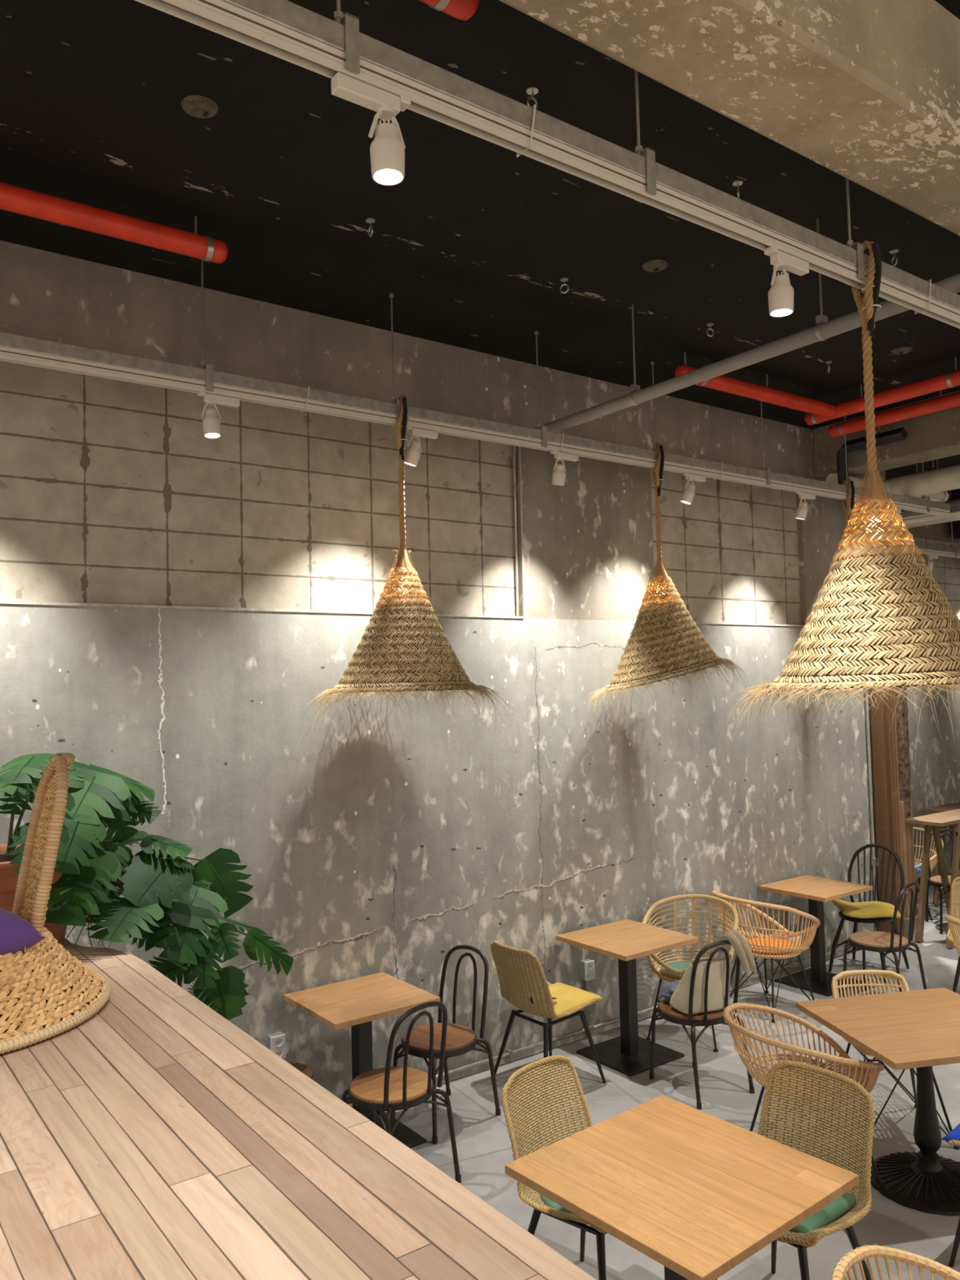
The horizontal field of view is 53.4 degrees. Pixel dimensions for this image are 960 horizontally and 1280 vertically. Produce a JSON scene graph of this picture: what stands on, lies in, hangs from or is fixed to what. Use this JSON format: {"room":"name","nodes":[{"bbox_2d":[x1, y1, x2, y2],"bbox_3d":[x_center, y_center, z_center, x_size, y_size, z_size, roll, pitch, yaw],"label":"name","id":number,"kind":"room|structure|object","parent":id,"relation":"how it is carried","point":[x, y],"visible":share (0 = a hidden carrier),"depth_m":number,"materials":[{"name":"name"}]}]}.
{"room":"cafe","nodes":[
{"label":"cafe","id":0,"kind":"room"},
{"bbox_2d":[0,360,801,624],"bbox_3d":[-0.968,-0.760,5.540,8.990,1.226,0.200,1,-3,-36],"label":"wall","id":1,"kind":"structure","parent":0,"point":[113,491],"depth_m":5.29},
{"bbox_2d":[0,240,885,1107],"bbox_3d":[-0.398,0.391,5.853,10.300,4.517,0.250,1,-3,-36],"label":"wall","id":2,"kind":"structure","parent":0,"point":[364,855],"depth_m":5.88,"materials":[{"name":"concrete"}]},
{"bbox_2d":[266,1031,285,1058],"bbox_3d":[-1.076,2.147,5.044,0.082,0.124,0.062,1,-3,-36],"label":"wall socket","id":3,"kind":"object","parent":2,"relation":"attached to","point":[276,1042],"visible":0.8,"depth_m":5.03,"materials":[{"name":"white plastic"}]},
{"bbox_2d":[0,446,804,626],"bbox_3d":[-0.878,-0.760,5.418,8.990,1.217,0.012,1,-3,-36],"label":"trim","id":4,"kind":"structure","parent":2,"relation":"attached to","point":[519,448],"depth_m":5.31,"materials":[{"name":"paint"}]},
{"bbox_2d":[580,959,595,981],"bbox_3d":[0.717,2.197,6.360,0.082,0.124,0.062,1,-3,-36],"label":"wall socket","id":5,"kind":"object","parent":2,"relation":"attached to","point":[587,966],"visible":1,"depth_m":6.34,"materials":[{"name":"white plastic"}]},
{"bbox_2d":[348,924,852,1106],"bbox_3d":[0.792,2.407,6.416,6.320,0.408,0.040,1,-3,-36],"label":"conduit","id":6,"kind":"object","parent":2,"relation":"attached to","point":[792,964],"visible":0.44,"depth_m":6.34,"materials":[{"name":"metal"}]},
{"bbox_2d":[785,906,797,924],"bbox_3d":[2.504,2.217,7.674,0.082,0.124,0.062,1,-3,-36],"label":"wall socket","id":7,"kind":"object","parent":2,"relation":"attached to","point":[791,916],"visible":0.52,"depth_m":7.65,"materials":[{"name":"white plastic"}]},
{"bbox_2d":[857,502,879,931],"bbox_3d":[3.444,0.636,8.474,0.060,4.080,0.050,1,-3,-36],"label":"conduit","id":8,"kind":"object","parent":2,"relation":"attached to","point":[873,858],"visible":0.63,"depth_m":8.44,"materials":[{"name":"metal"}]},
{"bbox_2d":[813,390,959,478],"bbox_3d":[5.015,-1.804,5.598,0.320,0.440,6.800,1,-3,-36],"label":"ceiling beam","id":9,"kind":"structure","parent":2,"relation":"attached to","point":[933,436],"depth_m":7.62,"materials":[{"name":"concrete"}]},
{"bbox_2d":[0,0,959,499],"bbox_3d":[2.907,-2.092,4.688,16.200,0.200,8.600,1,-3,-36],"label":"ceiling","id":10,"kind":"structure","parent":0,"point":[475,243],"depth_m":4.22,"materials":[{"name":"black paint"}]},
{"bbox_2d":[0,182,227,263],"bbox_3d":[-2.608,-1.829,3.322,3.572,0.189,0.108,1,-3,-36],"label":"pipe","id":11,"kind":"object","parent":10,"relation":"hanging from","point":[13,198],"visible":1,"depth_m":4.04,"materials":[{"name":"red metal"}]},
{"bbox_2d":[181,94,217,118],"bbox_3d":[-1.025,-1.947,3.492,0.132,0.013,0.132,1,-3,-36],"label":"ceiling plate","id":12,"kind":"object","parent":10,"relation":"attached to","point":[197,106],"visible":1,"depth_m":3.49,"materials":[{"name":"beige"}]},
{"bbox_2d":[365,217,375,236],"bbox_3d":[-0.501,-1.885,4.370,0.043,0.078,0.044,-3,-3,24],"label":"bolt","id":13,"kind":"object","parent":10,"relation":"attached to","point":[370,220],"visible":1,"depth_m":4.37,"materials":[{"name":"metal"}]},
{"bbox_2d":[365,217,375,225],"bbox_3d":[-0.502,-1.909,4.371,0.043,0.030,0.044,0,-3,-27],"label":"washer","id":14,"kind":"object","parent":13,"relation":"in","point":[370,220],"depth_m":4.37,"materials":[{"name":"metal"}]},
{"bbox_2d":[418,0,479,20],"bbox_3d":[-1.460,-1.932,1.762,3.572,0.189,0.108,1,-3,-36],"label":"pipe","id":15,"kind":"object","parent":10,"relation":"hanging from","point":[463,10],"visible":1,"depth_m":2.76,"materials":[{"name":"red metal"}]},
{"bbox_2d":[0,259,950,516],"bbox_3d":[0.150,-1.516,5.643,10.100,0.725,0.061,1,-3,-36],"label":"track rail","id":16,"kind":"object","parent":10,"relation":"hanging from","point":[15,348],"visible":0.83,"depth_m":5.11,"materials":[{"name":"metal"}]},
{"bbox_2d":[197,390,239,438],"bbox_3d":[-1.249,-1.075,4.576,0.200,0.213,0.086,1,-3,-36],"label":"track spotlight","id":17,"kind":"object","parent":16,"relation":"attached to","point":[211,422],"visible":1,"depth_m":4.54,"materials":[{"name":"white paint"}]},
{"bbox_2d":[297,394,520,744],"bbox_3d":[-0.462,-0.373,5.114,1.211,1.933,1.176,-2,-3,15],"label":"pendant lamp","id":18,"kind":"object","parent":16,"relation":"hanging from","point":[404,646],"visible":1,"depth_m":4.95,"materials":[{"name":"beige wicker"}]},
{"bbox_2d":[404,425,438,466],"bbox_3d":[-0.332,-1.062,5.279,0.200,0.216,0.097,1,-3,-36],"label":"track spotlight","id":19,"kind":"object","parent":16,"relation":"attached to","point":[412,455],"visible":0.97,"depth_m":5.22,"materials":[{"name":"white paint"}]},
{"bbox_2d":[550,449,578,485],"bbox_3d":[0.514,-1.052,5.900,0.200,0.216,0.096,1,-3,-36],"label":"track spotlight","id":20,"kind":"object","parent":16,"relation":"attached to","point":[558,477],"visible":1,"depth_m":5.85,"materials":[{"name":"white paint"}]},
{"bbox_2d":[582,442,763,730],"bbox_3d":[1.217,-0.369,6.339,1.107,1.903,1.118,-1,-3,-1],"label":"pendant lamp","id":21,"kind":"object","parent":16,"relation":"hanging from","point":[665,642],"visible":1,"depth_m":6.13,"materials":[{"name":"beige wicker"}]},
{"bbox_2d":[680,471,706,504],"bbox_3d":[1.472,-1.041,6.605,0.201,0.216,0.096,1,-3,-36],"label":"track spotlight","id":22,"kind":"object","parent":16,"relation":"attached to","point":[688,494],"visible":1,"depth_m":6.55,"materials":[{"name":"white paint"}]},
{"bbox_2d":[795,490,815,519],"bbox_3d":[2.504,-1.030,7.363,0.200,0.216,0.096,1,-3,-36],"label":"track spotlight","id":23,"kind":"object","parent":16,"relation":"attached to","point":[802,510],"visible":1,"depth_m":7.31,"materials":[{"name":"white paint"}]},
{"bbox_2d":[786,478,946,712],"bbox_3d":[2.996,-0.360,7.683,1.220,1.879,1.253,-2,-3,7],"label":"pendant lamp","id":24,"kind":"object","parent":16,"relation":"hanging from","point":[848,507],"visible":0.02,"depth_m":7.63,"materials":[{"name":"beige plant"}]},
{"bbox_2d":[526,85,538,109],"bbox_3d":[0.190,-1.946,3.443,0.043,0.078,0.044,-2,-3,3],"label":"hook","id":25,"kind":"object","parent":10,"relation":"attached to","point":[532,90],"visible":0.78,"depth_m":3.44,"materials":[{"name":"metal"}]},
{"bbox_2d":[526,85,538,97],"bbox_3d":[0.189,-1.971,3.444,0.044,0.030,0.043,1,-3,-36],"label":"washer","id":26,"kind":"object","parent":25,"relation":"in","point":[532,90],"depth_m":3.44,"materials":[{"name":"metal"}]},
{"bbox_2d":[134,0,959,328],"bbox_3d":[0.962,-1.653,3.190,8.500,0.725,0.061,1,-3,-36],"label":"track rail","id":27,"kind":"object","parent":10,"relation":"hanging from","point":[288,31],"visible":0.88,"depth_m":2.54,"materials":[{"name":"metal"}]},
{"bbox_2d":[331,71,410,185],"bbox_3d":[-0.255,-1.211,2.264,0.200,0.211,0.083,1,-3,-36],"label":"track spotlight","id":28,"kind":"object","parent":27,"relation":"attached to","point":[387,149],"visible":1,"depth_m":2.26,"materials":[{"name":"white paint"}]},
{"bbox_2d":[764,245,808,316],"bbox_3d":[1.037,-1.197,3.216,0.200,0.211,0.083,1,-3,-36],"label":"track spotlight","id":29,"kind":"object","parent":27,"relation":"hanging from","point":[781,293],"visible":1,"depth_m":3.17,"materials":[{"name":"white paint"}]},
{"bbox_2d":[723,240,959,769],"bbox_3d":[1.470,-0.493,3.404,1.100,1.951,1.233,0,-3,-32],"label":"pendant lamp","id":30,"kind":"object","parent":27,"relation":"hanging from","point":[879,619],"visible":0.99,"depth_m":3.27,"materials":[{"name":"beige wicker"}]},
{"bbox_2d":[560,277,568,293],"bbox_3d":[0.447,-1.875,5.059,0.044,0.078,0.043,0,-3,-27],"label":"bolt","id":31,"kind":"object","parent":10,"relation":"attached to","point":[562,279],"visible":1,"depth_m":5.05,"materials":[{"name":"metal"}]},
{"bbox_2d":[560,277,568,284],"bbox_3d":[0.447,-1.899,5.060,0.044,0.030,0.043,-3,-3,23],"label":"washer","id":32,"kind":"object","parent":31,"relation":"in","point":[562,279],"depth_m":5.05,"materials":[{"name":"metal"}]},
{"bbox_2d":[642,259,667,271],"bbox_3d":[0.902,-1.925,4.918,0.132,0.013,0.132,1,-3,-36],"label":"ceiling plate","id":33,"kind":"object","parent":10,"relation":"attached to","point":[655,265],"visible":1,"depth_m":4.91,"materials":[{"name":"beige"}]},
{"bbox_2d":[706,322,714,337],"bbox_3d":[1.387,-1.865,5.750,0.044,0.078,0.043,-3,-3,34],"label":"bolt","id":34,"kind":"object","parent":10,"relation":"attached to","point":[709,324],"visible":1,"depth_m":5.75,"materials":[{"name":"metal"}]},
{"bbox_2d":[706,322,713,328],"bbox_3d":[1.386,-1.889,5.751,0.044,0.030,0.043,-1,-3,-17],"label":"washer","id":35,"kind":"object","parent":34,"relation":"in","point":[709,324],"depth_m":5.74,"materials":[{"name":"metal"}]},
{"bbox_2d":[498,0,959,235],"bbox_3d":[0.982,-1.845,2.913,9.360,0.440,0.370,1,-3,-36],"label":"ceiling beam","id":36,"kind":"structure","parent":10,"relation":"attached to","point":[868,91],"depth_m":2.83,"materials":[{"name":"concrete"}]},
{"bbox_2d":[512,217,959,616],"bbox_3d":[2.184,-1.177,3.622,0.079,1.695,6.639,1,-3,-36],"label":"pipe","id":37,"kind":"object","parent":10,"relation":"hanging from","point":[824,330],"visible":0.72,"depth_m":4.85,"materials":[{"name":"metal"}]},
{"bbox_2d":[732,179,742,198],"bbox_3d":[1.113,-1.936,4.118,0.043,0.078,0.044,1,-3,-37],"label":"bolt","id":38,"kind":"object","parent":10,"relation":"attached to","point":[737,183],"visible":0.8,"depth_m":4.11,"materials":[{"name":"metal"}]},
{"bbox_2d":[732,179,742,187],"bbox_3d":[1.113,-1.961,4.119,0.043,0.030,0.044,-2,-3,14],"label":"washer","id":39,"kind":"object","parent":38,"relation":"in","point":[737,183],"depth_m":4.12,"materials":[{"name":"metal"}]},
{"bbox_2d":[675,351,835,417],"bbox_3d":[1.968,-1.773,6.686,1.692,0.199,0.108,1,-3,-36],"label":"pipe","id":40,"kind":"object","parent":10,"relation":"hanging from","point":[721,383],"visible":0.8,"depth_m":6.65,"materials":[{"name":"red metal"}]},
{"bbox_2d":[825,360,831,373],"bbox_3d":[2.371,-1.853,6.487,0.044,0.078,0.043,-1,-3,-6],"label":"bolt","id":41,"kind":"object","parent":10,"relation":"attached to","point":[826,362],"visible":1,"depth_m":6.48,"materials":[{"name":"metal"}]},
{"bbox_2d":[804,356,959,425],"bbox_3d":[3.255,-1.818,6.405,0.108,0.199,2.452,1,-3,-36],"label":"pipe","id":42,"kind":"object","parent":10,"relation":"hanging from","point":[951,379],"visible":0.78,"depth_m":6.75,"materials":[{"name":"red metal"}]},
{"bbox_2d":[825,460,959,497],"bbox_3d":[4.155,-1.601,7.101,0.838,0.608,3.056,1,-3,-36],"label":"insulated pipe","id":43,"kind":"object","parent":10,"relation":"hanging from","point":[946,478],"visible":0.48,"depth_m":8.05,"materials":[{"name":"metal"}]},
{"bbox_2d":[836,426,906,485],"bbox_3d":[3.131,-1.461,7.665,0.100,0.365,0.590,1,-3,-36],"label":"duct","id":44,"kind":"object","parent":43,"relation":"attached to","point":[898,434],"visible":0.67,"depth_m":7.72,"materials":[{"name":"metal"}]},
{"bbox_2d":[828,390,959,437],"bbox_3d":[3.596,-1.806,6.718,0.108,0.209,2.552,1,-3,-36],"label":"pipe","id":45,"kind":"object","parent":10,"relation":"hanging from","point":[951,400],"visible":0.86,"depth_m":7.21,"materials":[{"name":"red metal"}]},
{"bbox_2d":[889,248,898,266],"bbox_3d":[2.091,-1.927,4.816,0.043,0.078,0.044,-4,-4,44],"label":"bolt","id":46,"kind":"object","parent":10,"relation":"attached to","point":[893,251],"visible":0.99,"depth_m":4.81,"materials":[{"name":"metal"}]},
{"bbox_2d":[889,248,898,255],"bbox_3d":[2.090,-1.951,4.817,0.043,0.030,0.044,-1,-3,-7],"label":"washer","id":47,"kind":"object","parent":46,"relation":"in","point":[894,251],"depth_m":4.81,"materials":[{"name":"metal"}]},
{"bbox_2d":[890,346,912,355],"bbox_3d":[2.780,-1.904,6.293,0.132,0.013,0.132,1,-3,-36],"label":"ceiling plate","id":48,"kind":"object","parent":10,"relation":"attached to","point":[902,350],"visible":1,"depth_m":6.29,"materials":[{"name":"beige"}]},
{"bbox_2d":[895,463,943,524],"bbox_3d":[3.769,-1.432,9.245,0.045,0.721,1.420,1,-3,-36],"label":"track rail","id":49,"kind":"object","parent":10,"relation":"hanging from","point":[908,517],"visible":0.09,"depth_m":8.85,"materials":[{"name":"metal"}]},
{"bbox_2d":[914,458,948,502],"bbox_3d":[3.986,-1.541,8.529,0.540,0.583,0.116,1,-3,-36],"label":"insulated pipe","id":50,"kind":"object","parent":10,"relation":"hanging from","point":[942,496],"visible":0.42,"depth_m":8.55,"materials":[{"name":"metal"}]},
{"bbox_2d":[914,489,959,558],"bbox_3d":[5.161,-1.353,10.812,3.700,0.796,0.058,1,-3,-36],"label":"track rail","id":51,"kind":"object","parent":10,"relation":"hanging from","point":[926,548],"visible":0.33,"depth_m":10.81,"materials":[{"name":"metal"}]},
{"bbox_2d":[925,553,938,572],"bbox_3d":[5.070,-0.855,10.742,0.200,0.216,0.114,1,-3,-36],"label":"track spotlight","id":52,"kind":"object","parent":51,"relation":"attached to","point":[930,565],"visible":0.79,"depth_m":10.68,"materials":[{"name":"white paint"}]},
{"bbox_2d":[954,520,959,538],"bbox_3d":[7.190,-1.536,10.166,0.600,0.400,4.000,1,-3,-36],"label":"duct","id":53,"kind":"object","parent":10,"relation":"hanging from","point":[957,523],"visible":0.5,"depth_m":11.57,"materials":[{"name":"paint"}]},
{"bbox_2d":[384,870,959,1279],"bbox_3d":[2.537,2.591,4.107,17.000,0.200,8.600,1,-3,-36],"label":"floor","id":54,"kind":"structure","parent":0,"point":[482,1140],"depth_m":5.24,"materials":[{"name":"grey concrete"}]},
{"bbox_2d":[0,937,596,1279],"bbox_3d":[-1.212,1.781,1.009,3.075,1.301,6.370,1,-3,-36],"label":"wooden platform","id":55,"kind":"object","parent":54,"relation":"on","point":[153,1136],"visible":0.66,"depth_m":2.10,"materials":[{"name":"beige wood"}]},
{"bbox_2d":[0,843,75,943],"bbox_3d":[-1.962,1.090,4.003,0.574,0.402,0.574,1,-3,-36],"label":"terracotta pot","id":56,"kind":"object","parent":55,"relation":"on","point":[8,878],"visible":0.18,"depth_m":3.78,"materials":[{"name":"ceramic"}]},
{"bbox_2d":[0,753,293,1020],"bbox_3d":[-1.423,1.112,4.264,1.452,1.258,0.638,1,-3,-36],"label":"monstera plant","id":57,"kind":"object","parent":56,"relation":"in","point":[99,798],"visible":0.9,"depth_m":4.19,"materials":[{"name":"green plant"}]},
{"bbox_2d":[0,752,111,1054],"bbox_3d":[-1.772,0.821,3.166,1.025,0.843,1.025,-1,-3,-7],"label":"chair","id":58,"kind":"object","parent":55,"relation":"on","point":[46,992],"visible":0.9,"depth_m":3.16,"materials":[{"name":"beige wicker"}]},
{"bbox_2d":[0,906,45,955],"bbox_3d":[-1.720,0.940,3.034,0.436,0.194,0.460,-3,-3,34],"label":"seat cushion","id":59,"kind":"object","parent":58,"relation":"on","point":[17,934],"visible":0.94,"depth_m":3.05,"materials":[{"name":"purple fabric"}]},
{"bbox_2d":[288,1062,313,1079],"bbox_3d":[-0.990,2.379,4.720,0.336,0.454,0.336,1,-3,-36],"label":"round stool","id":60,"kind":"object","parent":54,"relation":"on","point":[307,1070],"visible":0.16,"depth_m":4.79,"materials":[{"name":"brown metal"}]},
{"bbox_2d":[284,972,439,1147],"bbox_3d":[-0.616,2.239,4.999,0.610,0.739,0.585,1,-3,-36],"label":"cafe table","id":61,"kind":"object","parent":54,"relation":"on","point":[355,1002],"visible":0.6,"depth_m":4.97,"materials":[{"name":"brown wood"}]},
{"bbox_2d":[341,1000,461,1182],"bbox_3d":[-0.411,2.144,4.584,0.418,0.882,0.481,1,-4,-44],"label":"cafe chair","id":62,"kind":"object","parent":54,"relation":"on","point":[389,1089],"visible":0.86,"depth_m":4.51,"materials":[{"name":"brown metal"}]},
{"bbox_2d":[393,944,501,1144],"bbox_3d":[-0.207,2.170,5.229,0.418,0.882,0.481,-4,-4,44],"label":"cafe chair","id":63,"kind":"object","parent":54,"relation":"on","point":[460,1039],"visible":0.84,"depth_m":5.22,"materials":[{"name":"brown metal"}]},
{"bbox_2d":[490,940,605,1105],"bbox_3d":[0.375,2.196,5.662,0.536,0.849,0.494,1,-4,-38],"label":"wicker chair","id":64,"kind":"object","parent":54,"relation":"on","point":[532,970],"visible":0.78,"depth_m":5.52,"materials":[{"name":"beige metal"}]},
{"bbox_2d":[512,982,604,1019],"bbox_3d":[0.457,2.150,5.701,0.409,0.067,0.400,1,-4,-38],"label":"seat cushion","id":65,"kind":"object","parent":64,"relation":"on","point":[569,997],"visible":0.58,"depth_m":5.66,"materials":[{"name":"yellow fabric"}]},
{"bbox_2d":[502,1054,664,1279],"bbox_3d":[0.396,2.096,3.601,0.536,0.849,0.494,-4,-4,44],"label":"wicker chair","id":66,"kind":"object","parent":54,"relation":"on","point":[513,1121],"visible":0.52,"depth_m":3.75,"materials":[{"name":"beige wicker"}]},
{"bbox_2d":[540,1194,573,1213],"bbox_3d":[0.415,2.069,3.574,0.380,0.026,0.380,1,-3,-36],"label":"seat pad","id":67,"kind":"object","parent":66,"relation":"on","point":[548,1202],"visible":0.05,"depth_m":3.48,"materials":[{"name":"green fabric"}]},
{"bbox_2d":[555,919,698,1075],"bbox_3d":[0.939,2.252,6.049,0.640,0.739,0.630,1,-3,-36],"label":"cafe table","id":68,"kind":"object","parent":54,"relation":"on","point":[626,940],"visible":1,"depth_m":6.01,"materials":[{"name":"brown wood"}]},
{"bbox_2d":[504,1095,858,1279],"bbox_3d":[0.664,2.118,3.136,0.810,0.739,0.820,1,-4,-39],"label":"cafe table","id":69,"kind":"object","parent":54,"relation":"on","point":[697,1193],"visible":1,"depth_m":3.07,"materials":[{"name":"brown wood"}]},
{"bbox_2d":[641,893,738,1052],"bbox_3d":[1.426,2.200,6.422,0.648,0.856,0.598,-3,-3,30],"label":"rattan chair","id":70,"kind":"object","parent":54,"relation":"on","point":[657,971],"visible":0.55,"depth_m":6.59,"materials":[{"name":"wicker"}]},
{"bbox_2d":[660,960,690,977],"bbox_3d":[1.387,2.194,6.352,0.370,0.022,0.370,1,-3,-36],"label":"seat pad","id":71,"kind":"object","parent":70,"relation":"on","point":[678,966],"visible":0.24,"depth_m":6.40,"materials":[{"name":"green fabric"}]},
{"bbox_2d":[648,940,754,1109],"bbox_3d":[1.261,2.151,5.565,0.418,0.882,0.481,0,-3,-28],"label":"cafe chair","id":72,"kind":"object","parent":54,"relation":"on","point":[666,1012],"visible":0.69,"depth_m":5.41,"materials":[{"name":"brown metal"}]},
{"bbox_2d":[660,981,679,1001],"bbox_3d":[1.174,2.089,5.639,0.219,0.135,0.191,-2,-3,15],"label":"jacket","id":73,"kind":"object","parent":72,"relation":"on","point":[668,989],"visible":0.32,"depth_m":5.62,"materials":[{"name":"blue fabric"}]},
{"bbox_2d":[669,929,756,1014],"bbox_3d":[1.322,1.892,5.500,0.384,0.470,0.381,0,-3,-28],"label":"tote bag","id":74,"kind":"object","parent":72,"relation":"hanging from","point":[679,1000],"visible":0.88,"depth_m":5.42,"materials":[{"name":"beige fabric"}]},
{"bbox_2d":[711,889,820,1022],"bbox_3d":[2.029,2.216,6.846,0.662,0.836,0.776,0,-3,-32],"label":"rattan chair","id":75,"kind":"object","parent":54,"relation":"on","point":[793,952],"visible":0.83,"depth_m":6.67,"materials":[{"name":"wicker"}]},
{"bbox_2d":[746,937,796,953],"bbox_3d":[2.079,2.202,6.879,0.390,0.024,0.390,1,-3,-36],"label":"seat pad","id":76,"kind":"object","parent":75,"relation":"on","point":[753,939],"visible":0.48,"depth_m":6.88,"materials":[{"name":"orange fabric"}]},
{"bbox_2d":[715,1060,875,1279],"bbox_3d":[1.145,2.073,3.492,0.536,0.849,0.494,1,-4,-40],"label":"wicker chair","id":77,"kind":"object","parent":54,"relation":"on","point":[846,1221],"visible":0.56,"depth_m":3.61,"materials":[{"name":"beige wicker"}]},
{"bbox_2d":[788,1192,862,1238],"bbox_3d":[1.117,2.032,3.472,0.370,0.062,0.380,1,-4,-40],"label":"seat cushion","id":78,"kind":"object","parent":77,"relation":"on","point":[833,1211],"visible":0.15,"depth_m":3.34,"materials":[{"name":"green fabric"}]},
{"bbox_2d":[722,1002,884,1186],"bbox_3d":[1.512,2.163,4.535,0.664,0.746,0.777,-1,-3,-14],"label":"rattan chair","id":79,"kind":"object","parent":54,"relation":"on","point":[859,1071],"visible":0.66,"depth_m":4.52,"materials":[{"name":"wicker"}]},
{"bbox_2d":[758,875,872,996],"bbox_3d":[2.610,2.276,7.389,0.620,0.739,0.590,1,-3,-36],"label":"cafe table","id":80,"kind":"object","parent":54,"relation":"on","point":[818,891],"visible":0.91,"depth_m":7.35,"materials":[{"name":"brown wood"}]},
{"bbox_2d":[828,843,909,982],"bbox_3d":[3.121,2.165,7.690,0.462,0.971,0.530,-4,-4,44],"label":"spindle chair","id":81,"kind":"object","parent":54,"relation":"on","point":[877,921],"visible":0.66,"depth_m":7.75,"materials":[{"name":"black metal"}]},
{"bbox_2d":[831,898,901,918],"bbox_3d":[3.068,2.135,7.612,0.449,0.108,0.480,-2,-3,9],"label":"seat cushion","id":82,"kind":"object","parent":81,"relation":"on","point":[867,909],"visible":0.96,"depth_m":7.44,"materials":[{"name":"yellow fabric"}]},
{"bbox_2d":[795,987,959,1216],"bbox_3d":[2.072,2.147,4.434,0.840,0.740,0.800,-1,-3,-11],"label":"cafe table","id":83,"kind":"object","parent":54,"relation":"on","point":[919,1029],"visible":0.94,"depth_m":4.39,"materials":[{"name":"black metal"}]},
{"bbox_2d":[842,882,927,997],"bbox_3d":[2.913,2.176,6.916,0.418,0.882,0.481,1,-4,-43],"label":"cafe chair","id":84,"kind":"object","parent":54,"relation":"on","point":[882,942],"visible":0.95,"depth_m":6.84,"materials":[{"name":"brown metal"}]},
{"bbox_2d":[869,686,918,942],"bbox_3d":[3.699,1.273,8.514,0.370,2.800,0.194,1,-3,-36],"label":"timber post","id":85,"kind":"object","parent":54,"relation":"on","point":[891,767],"visible":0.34,"depth_m":8.43,"materials":[{"name":"brown wood"}]},
{"bbox_2d":[831,1244,959,1279],"bbox_3d":[1.214,2.027,2.299,0.662,0.816,0.776,-1,-3,-1],"label":"rattan chair","id":86,"kind":"object","parent":54,"relation":"on","point":[855,1256],"visible":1,"depth_m":2.65,"materials":[{"name":"wicker"}]},
{"bbox_2d":[831,969,959,1149],"bbox_3d":[2.137,2.180,5.020,0.487,0.727,0.538,-1,-3,2],"label":"rattan chair","id":87,"kind":"object","parent":54,"relation":"on","point":[844,975],"visible":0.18,"depth_m":5.24,"materials":[{"name":"wicker"}]},
{"bbox_2d":[913,826,943,920],"bbox_3d":[4.201,2.302,9.515,0.776,0.816,0.662,-2,-3,19],"label":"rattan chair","id":88,"kind":"object","parent":54,"relation":"on","point":[933,860],"visible":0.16,"depth_m":9.44,"materials":[{"name":"wicker"}]},
{"bbox_2d":[904,808,959,948],"bbox_3d":[4.518,2.122,8.754,1.630,1.083,0.340,1,-3,-36],"label":"trestle table","id":89,"kind":"object","parent":54,"relation":"on","point":[935,820],"visible":0.73,"depth_m":8.46,"materials":[{"name":"brown wood"}]},
{"bbox_2d":[923,801,959,906],"bbox_3d":[5.238,2.216,10.024,1.404,0.984,0.400,1,-3,-36],"label":"trestle table","id":90,"kind":"object","parent":54,"relation":"on","point":[942,808],"visible":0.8,"depth_m":9.78,"materials":[{"name":"brown wood"}]},
{"bbox_2d":[924,828,959,933],"bbox_3d":[4.396,2.234,8.876,0.418,0.882,0.481,-2,-3,14],"label":"cafe chair","id":91,"kind":"object","parent":54,"relation":"on","point":[935,881],"visible":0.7,"depth_m":8.89,"materials":[{"name":"brown metal"}]},
{"bbox_2d":[944,914,959,955],"bbox_3d":[3.325,2.154,5.997,0.662,0.816,0.776,0,-3,-24],"label":"rattan chair","id":92,"kind":"object","parent":54,"relation":"on","point":[952,921],"visible":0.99,"depth_m":6.09,"materials":[{"name":"wicker"}]},
{"bbox_2d":[946,876,959,992],"bbox_3d":[3.637,2.174,6.859,0.494,0.849,0.536,-3,-3,29],"label":"wicker chair","id":93,"kind":"object","parent":54,"relation":"on","point":[953,903],"visible":0.75,"depth_m":7.10,"materials":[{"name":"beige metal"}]},
{"bbox_2d":[947,1139,959,1266],"bbox_3d":[2.215,2.062,3.800,0.494,0.849,0.536,1,-4,-44],"label":"wicker chair","id":94,"kind":"object","parent":54,"relation":"on","point":[957,1241],"visible":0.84,"depth_m":3.80,"materials":[{"name":"beige wicker"}]},
{"bbox_2d":[940,1123,959,1147],"bbox_3d":[2.179,2.011,3.851,0.440,0.086,0.460,1,-4,-44],"label":"seat cushion","id":95,"kind":"object","parent":94,"relation":"on","point":[954,1135],"visible":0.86,"depth_m":3.85,"materials":[{"name":"fabric"}]},
{"bbox_2d":[901,509,959,622],"bbox_3d":[4.977,-0.923,11.393,4.900,1.600,0.340,1,-3,-36],"label":"wall","id":96,"kind":"structure","parent":0,"point":[946,570],"depth_m":11.78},
{"bbox_2d":[902,497,959,511],"bbox_3d":[6.192,-1.595,9.497,0.136,0.140,4.100,1,-3,-36],"label":"ceiling pipe","id":97,"kind":"object","parent":96,"relation":"attached to","point":[956,501],"visible":0.07,"depth_m":10.64,"materials":[{"name":"grey metal"}]},
{"bbox_2d":[906,505,959,528],"bbox_3d":[5.393,-1.334,8.892,0.150,0.150,4.100,1,-3,-36],"label":"ceiling beam","id":98,"kind":"structure","parent":96,"relation":"attached to","point":[954,510],"depth_m":9.75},
{"bbox_2d":[906,685,959,879],"bbox_3d":[5.285,0.553,10.951,4.900,4.594,1.260,1,-3,-36],"label":"wall","id":99,"kind":"structure","parent":0,"point":[935,777],"depth_m":11.41,"materials":[{"name":"concrete"}]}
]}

